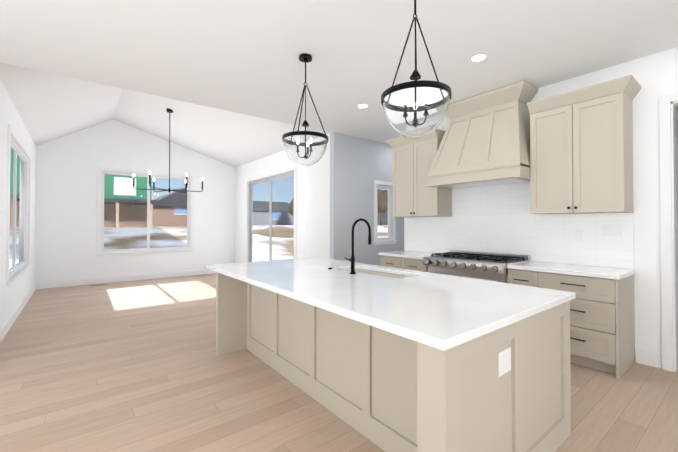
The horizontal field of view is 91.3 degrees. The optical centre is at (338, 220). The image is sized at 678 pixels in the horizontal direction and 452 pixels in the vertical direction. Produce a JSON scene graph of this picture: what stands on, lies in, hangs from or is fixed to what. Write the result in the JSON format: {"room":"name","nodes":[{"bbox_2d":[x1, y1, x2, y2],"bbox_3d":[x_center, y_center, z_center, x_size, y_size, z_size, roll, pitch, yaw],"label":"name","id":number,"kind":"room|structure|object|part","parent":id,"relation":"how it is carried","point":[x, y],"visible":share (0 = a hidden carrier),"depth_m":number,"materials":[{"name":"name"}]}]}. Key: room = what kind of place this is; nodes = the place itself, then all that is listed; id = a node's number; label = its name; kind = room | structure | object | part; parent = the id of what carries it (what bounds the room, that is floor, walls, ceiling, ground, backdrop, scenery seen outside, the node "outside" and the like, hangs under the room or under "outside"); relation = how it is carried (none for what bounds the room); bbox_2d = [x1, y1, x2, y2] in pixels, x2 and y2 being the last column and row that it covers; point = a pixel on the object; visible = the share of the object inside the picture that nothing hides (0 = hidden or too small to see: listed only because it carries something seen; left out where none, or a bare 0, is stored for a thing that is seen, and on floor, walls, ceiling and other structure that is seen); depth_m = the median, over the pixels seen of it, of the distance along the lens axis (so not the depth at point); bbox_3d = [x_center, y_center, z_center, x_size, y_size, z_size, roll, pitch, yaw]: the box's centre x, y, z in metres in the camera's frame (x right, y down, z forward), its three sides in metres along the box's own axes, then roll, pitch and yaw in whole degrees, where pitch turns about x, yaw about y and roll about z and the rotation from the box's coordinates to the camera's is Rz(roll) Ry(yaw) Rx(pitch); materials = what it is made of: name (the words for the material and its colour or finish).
{"room":"kitchen","nodes":[
{"label":"kitchen","id":0,"kind":"room"},
{"bbox_2d":[0,80,35,329],"bbox_3d":[-5.023,-0.080,5.151,0.120,3.000,4.700,1,-1,-38],"label":"wall","id":1,"kind":"structure","parent":0,"point":[14,294],"depth_m":4.55,"materials":[{"name":"white paint"}]},
{"bbox_2d":[0,283,35,342],"bbox_3d":[-4.895,1.354,5.082,0.016,0.130,4.700,1,-1,-38],"label":"baseboard","id":2,"kind":"structure","parent":1,"relation":"attached to","point":[6,327],"depth_m":4.70,"materials":[{"name":"white paint"}]},
{"bbox_2d":[6,125,31,286],"bbox_3d":[-4.919,-0.176,5.081,0.145,2.040,2.430,1,-1,-38],"label":"window","id":3,"kind":"structure","parent":1,"relation":"in","point":[15,267],"depth_m":5.05,"materials":[{"name":"white plastic"}]},
{"bbox_2d":[0,62,121,145],"bbox_3d":[-4.485,-2.018,5.557,1.440,1.036,4.760,1,-1,-38],"label":"ceiling","id":4,"kind":"structure","parent":0,"point":[49,106],"depth_m":5.34,"materials":[{"name":"white paint"}]},
{"bbox_2d":[35,119,234,282],"bbox_3d":[-4.711,-0.524,8.313,4.510,3.960,0.120,1,-1,-38],"label":"wall","id":5,"kind":"structure","parent":0,"point":[66,219],"depth_m":7.69,"materials":[{"name":"white paint"}]},
{"bbox_2d":[36,269,215,288],"bbox_3d":[-4.669,1.390,8.238,4.270,0.130,0.016,1,-1,-38],"label":"baseboard","id":6,"kind":"structure","parent":5,"relation":"attached to","point":[56,284],"depth_m":7.81,"materials":[{"name":"white paint"}]},
{"bbox_2d":[95,167,194,256],"bbox_3d":[-4.731,-0.195,8.246,2.130,2.050,0.145,1,-1,-38],"label":"window","id":7,"kind":"structure","parent":5,"relation":"in","point":[148,248],"depth_m":8.18,"materials":[{"name":"white plastic"}]},
{"bbox_2d":[235,134,329,262],"bbox_3d":[-1.571,-0.049,7.863,0.120,3.000,4.700,1,-1,-38],"label":"wall","id":8,"kind":"structure","parent":0,"point":[313,199],"depth_m":6.66,"materials":[{"name":"white paint"}]},
{"bbox_2d":[248,171,293,261],"bbox_3d":[-1.639,0.202,7.947,0.070,2.500,2.460,1,-1,-38],"label":"door","id":9,"kind":"structure","parent":8,"relation":"in","point":[270,179],"depth_m":7.92,"materials":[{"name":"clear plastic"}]},
{"bbox_2d":[246,166,296,261],"bbox_3d":[-1.694,0.164,7.904,0.020,2.575,2.610,1,-1,-38],"label":"door frame","id":10,"kind":"structure","parent":8,"relation":"attached to","point":[294,168],"depth_m":7.16,"materials":[{"name":"white paint"}]},
{"bbox_2d":[0,273,677,451],"bbox_3d":[-0.510,1.452,3.598,9.500,0.100,12.950,1,-1,-38],"label":"floor","id":11,"kind":"structure","parent":0,"point":[134,366],"depth_m":2.70,"materials":[{"name":"brown wood"}]},
{"bbox_2d":[216,274,570,451],"bbox_3d":[0.115,0.956,2.825,1.400,0.875,2.768,1,-1,-38],"label":"kitchen island","id":12,"kind":"object","parent":11,"relation":"on","point":[388,359],"depth_m":1.98,"materials":[{"name":"beige paint"}]},
{"bbox_2d":[206,258,575,353],"bbox_3d":[0.046,0.499,2.901,1.460,0.040,3.010,1,-1,-38],"label":"island countertop","id":13,"kind":"structure","parent":12,"relation":"on","point":[442,312],"depth_m":2.05,"materials":[{"name":"white stone"}]},
{"bbox_2d":[342,218,370,273],"bbox_3d":[0.179,0.231,3.088,0.252,0.501,0.130,1,-1,-38],"label":"faucet","id":14,"kind":"object","parent":13,"relation":"on","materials":[{"name":"black metal"}]},
{"bbox_2d":[358,266,405,277],"bbox_3d":[0.349,0.627,3.170,0.394,0.234,0.864,1,-1,-38],"label":"sink","id":15,"kind":"object","parent":13,"relation":"in","point":[387,272],"depth_m":3.28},
{"bbox_2d":[378,251,433,271],"bbox_3d":[1.140,0.961,5.051,0.630,0.915,0.903,1,-1,-38],"label":"base cabinet","id":16,"kind":"object","parent":11,"relation":"on","point":[409,260],"visible":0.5,"depth_m":4.90,"materials":[{"name":"beige paint"}]},
{"bbox_2d":[378,251,433,259],"bbox_3d":[1.143,0.524,5.059,0.622,0.040,0.903,1,-1,-38],"label":"countertop","id":17,"kind":"structure","parent":16,"relation":"on","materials":[{"name":"white stone"}]},
{"bbox_2d":[422,250,529,282],"bbox_3d":[1.709,0.917,4.235,0.710,0.985,1.080,1,-1,-38],"label":"range","id":18,"kind":"object","parent":11,"relation":"on","point":[488,266],"visible":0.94,"depth_m":4.06,"materials":[{"name":"silver metal"}]},
{"bbox_2d":[507,261,635,378],"bbox_3d":[2.389,0.943,3.461,0.630,0.915,0.973,1,-1,-38],"label":"base cabinet","id":19,"kind":"object","parent":11,"relation":"on","point":[602,324],"visible":0.73,"depth_m":3.11,"materials":[{"name":"beige paint"}]},
{"bbox_2d":[507,261,635,279],"bbox_3d":[2.393,0.506,3.469,0.622,0.040,0.973,1,-1,-38],"label":"countertop","id":20,"kind":"structure","parent":19,"relation":"on","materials":[{"name":"white stone"}]},
{"bbox_2d":[0,0,677,167],"bbox_3d":[-0.472,-2.061,3.573,9.520,0.994,12.840,1,-1,-38],"label":"ceiling","id":21,"kind":"structure","parent":0,"point":[240,56],"depth_m":3.15,"materials":[{"name":"white paint"}]},
{"bbox_2d":[133,108,202,192],"bbox_3d":[-3.335,-1.378,6.530,1.220,1.663,1.192,1,-1,-38],"label":"chandelier","id":22,"kind":"object","parent":21,"relation":"hanging from","point":[169,111],"visible":1,"depth_m":6.52,"materials":[{"name":"black metal"}]},
{"bbox_2d":[282,53,327,165],"bbox_3d":[-0.326,-1.066,3.231,0.448,1.072,0.448,1,-1,-38],"label":"pendant light","id":23,"kind":"object","parent":21,"relation":"hanging from","point":[305,148],"visible":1,"depth_m":3.10,"materials":[{"name":"clear glass"}]},
{"bbox_3d":[-0.326,-0.669,3.226,0.430,0.278,0.430,1,-1,-38],"label":"glass","id":24,"kind":"part","parent":23,"relation":"part of","materials":[{"name":"clear glass"}]},
{"bbox_2d":[357,104,368,107],"bbox_3d":[0.328,-1.585,4.590,0.170,0.004,0.170,1,-1,-38],"label":"recessed light","id":25,"kind":"object","parent":21,"relation":"in","point":[362,105],"visible":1,"depth_m":4.57,"materials":[{"name":"white plastic"}]},
{"bbox_2d":[381,0,451,138],"bbox_3d":[0.501,-1.078,2.177,0.448,1.072,0.448,1,-1,-38],"label":"pendant light","id":26,"kind":"object","parent":21,"relation":"hanging from","point":[415,109],"visible":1,"depth_m":2.03,"materials":[{"name":"clear glass"}]},
{"bbox_3d":[0.501,-0.681,2.173,0.430,0.278,0.430,1,-1,-38],"label":"glass","id":27,"kind":"part","parent":26,"relation":"part of","materials":[{"name":"clear glass"}]},
{"bbox_2d":[469,53,487,61],"bbox_3d":[1.371,-1.599,3.261,0.170,0.004,0.170,1,-1,-38],"label":"recessed light","id":28,"kind":"object","parent":21,"relation":"in","point":[479,57],"visible":1,"depth_m":3.25,"materials":[{"name":"white plastic"}]},
{"bbox_2d":[330,132,403,265],"bbox_3d":[0.783,-0.063,6.647,2.320,3.000,0.120,1,-1,-38],"label":"wall","id":29,"kind":"structure","parent":0,"point":[358,166],"depth_m":6.22,"materials":[{"name":"grey paint"}]},
{"bbox_2d":[373,180,397,244],"bbox_3d":[0.908,-0.152,6.699,0.650,1.270,0.145,1,-1,-38],"label":"window","id":30,"kind":"structure","parent":29,"relation":"in","point":[389,226],"depth_m":6.71,"materials":[{"name":"white plastic"}]},
{"bbox_3d":[0.885,-0.152,6.729,0.390,1.050,0.006,1,-1,-38],"label":"glass","id":31,"kind":"part","parent":30,"relation":"part of","materials":[{"name":"clear glass"}]},
{"bbox_3d":[0.938,-0.153,6.662,0.650,1.270,0.050,1,-1,-38],"label":"grey window trim","id":32,"kind":"part","parent":30,"relation":"part of","materials":[{"name":"white wood"}]},
{"bbox_2d":[437,47,677,367],"bbox_3d":[3.302,-0.105,2.923,0.120,3.000,6.950,1,-1,-38],"label":"wall","id":33,"kind":"structure","parent":0,"point":[655,75],"depth_m":3.23,"materials":[{"name":"white paint"}]},
{"bbox_2d":[386,129,451,216],"bbox_3d":[1.216,-0.678,5.146,0.417,1.235,0.928,1,-1,-38],"label":"upper cabinet","id":34,"kind":"object","parent":33,"relation":"attached to","point":[414,195],"visible":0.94,"depth_m":4.99,"materials":[{"name":"beige paint"}]},
{"bbox_2d":[427,80,537,188],"bbox_3d":[1.809,-1.025,4.247,0.599,1.125,1.216,1,-1,-38],"label":"range hood","id":35,"kind":"object","parent":33,"relation":"attached to","point":[485,141],"visible":0.94,"depth_m":4.05,"materials":[{"name":"beige paint"}]},
{"bbox_2d":[404,182,633,268],"bbox_3d":[2.015,0.016,4.451,0.010,0.960,2.945,1,-1,-38],"label":"tile backsplash","id":36,"kind":"structure","parent":33,"relation":"attached to","point":[497,219],"depth_m":4.16,"materials":[{"name":"white tile"}]},
{"bbox_2d":[575,230,581,240],"bbox_3d":[2.634,0.163,3.647,0.009,0.116,0.070,1,-1,-38],"label":"electrical outlet","id":37,"kind":"object","parent":36,"relation":"attached to","point":[578,235],"visible":1,"depth_m":3.64,"materials":[{"name":"white plastic"}]},
{"bbox_2d":[602,225,621,235],"bbox_3d":[2.813,0.100,3.420,0.009,0.116,0.162,1,-1,-38],"label":"light switch","id":38,"kind":"object","parent":36,"relation":"attached to","point":[611,230],"visible":1,"depth_m":3.42,"materials":[{"name":"white plastic"}]},
{"bbox_2d":[527,75,641,213],"bbox_3d":[2.533,-0.697,3.469,0.417,1.235,0.888,1,-1,-38],"label":"upper cabinet","id":39,"kind":"object","parent":33,"relation":"attached to","point":[581,150],"visible":1,"depth_m":3.33,"materials":[{"name":"beige paint"}]},
{"bbox_2d":[635,349,658,367],"bbox_3d":[4.162,1.316,1.703,0.016,0.130,3.995,1,-1,-38],"label":"baseboard","id":40,"kind":"structure","parent":33,"relation":"attached to","point":[647,358],"depth_m":3.20,"materials":[{"name":"white paint"}]},
{"bbox_2d":[659,92,677,371],"bbox_3d":[3.439,0.105,2.730,0.140,2.575,1.130,1,-1,-38],"label":"door frame","id":41,"kind":"structure","parent":33,"relation":"attached to","point":[666,226],"depth_m":3.09,"materials":[{"name":"white paint"}]},
{"bbox_2d":[675,106,677,119],"bbox_3d":[3.866,-0.095,3.856,1.920,3.000,0.120,1,-1,-38],"label":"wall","id":42,"kind":"structure","parent":0,"point":[676,112],"depth_m":3.77,"materials":[{"name":"white paint"}]},
{"bbox_2d":[675,118,677,332],"bbox_3d":[3.513,0.170,3.425,0.835,2.440,0.093,1,-1,-38],"label":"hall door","id":43,"kind":"structure","parent":42,"relation":"in","point":[676,139],"depth_m":3.39,"materials":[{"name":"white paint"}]},
{"label":"outside","id":44,"kind":"structure","parent":0,"visible":0},
{"bbox_2d":[9,225,387,268],"bbox_3d":[-14.700,1.211,26.440,170.000,1.500,180.000,1,-1,-38],"label":"ground","id":45,"kind":"structure","parent":44,"point":[177,234],"depth_m":16.57,"materials":[{"name":"white snow"}]},
{"bbox_2d":[10,149,156,229],"bbox_3d":[-18.107,-3.691,21.848,9.700,9.200,11.900,1,-1,-38],"label":"house","id":46,"kind":"structure","parent":45,"relation":"on","point":[122,182],"depth_m":20.24,"materials":[{"name":"brick"}]},
{"bbox_2d":[153,189,186,225],"bbox_3d":[-15.138,-0.750,29.934,5.000,3.500,8.800,1,-1,-38],"label":"house","id":47,"kind":"structure","parent":45,"relation":"on","point":[177,212],"depth_m":26.21,"materials":[{"name":"brick"}]},
{"bbox_2d":[253,201,292,224],"bbox_3d":[-13.210,-1.030,58.159,9.300,4.700,8.800,1,-1,-38],"label":"house","id":48,"kind":"structure","parent":45,"relation":"on","point":[265,207],"depth_m":55.46,"materials":[{"name":"grey"}]},
{"bbox_2d":[253,226,292,237],"bbox_3d":[-3.855,1.109,21.863,4.000,1.500,3.400,1,-1,-38],"label":"dirt mound","id":49,"kind":"object","parent":45,"relation":"on","point":[274,229],"depth_m":20.56,"materials":[{"name":"brown soil"}]},
{"bbox_2d":[288,200,292,214],"bbox_3d":[-6.148,-1.084,47.107,2.414,4.158,2.005,1,-1,-38],"label":"tree","id":50,"kind":"object","parent":45,"relation":"on","point":[290,207],"depth_m":46.25,"materials":[{"name":"brown plant"}]},
{"bbox_2d":[377,190,387,225],"bbox_3d":[5.283,-1.447,41.460,2.655,4.755,2.206,1,-1,-38],"label":"tree","id":51,"kind":"object","parent":45,"relation":"on","point":[382,202],"depth_m":40.63,"materials":[{"name":"brown plant"}]},
{"bbox_2d":[378,209,387,224],"bbox_3d":[10.267,-1.416,59.440,10.800,5.500,9.800,1,-1,-38],"label":"house","id":52,"kind":"structure","parent":45,"relation":"on","point":[385,214],"depth_m":54.83,"materials":[{"name":"grey"}]}
]}

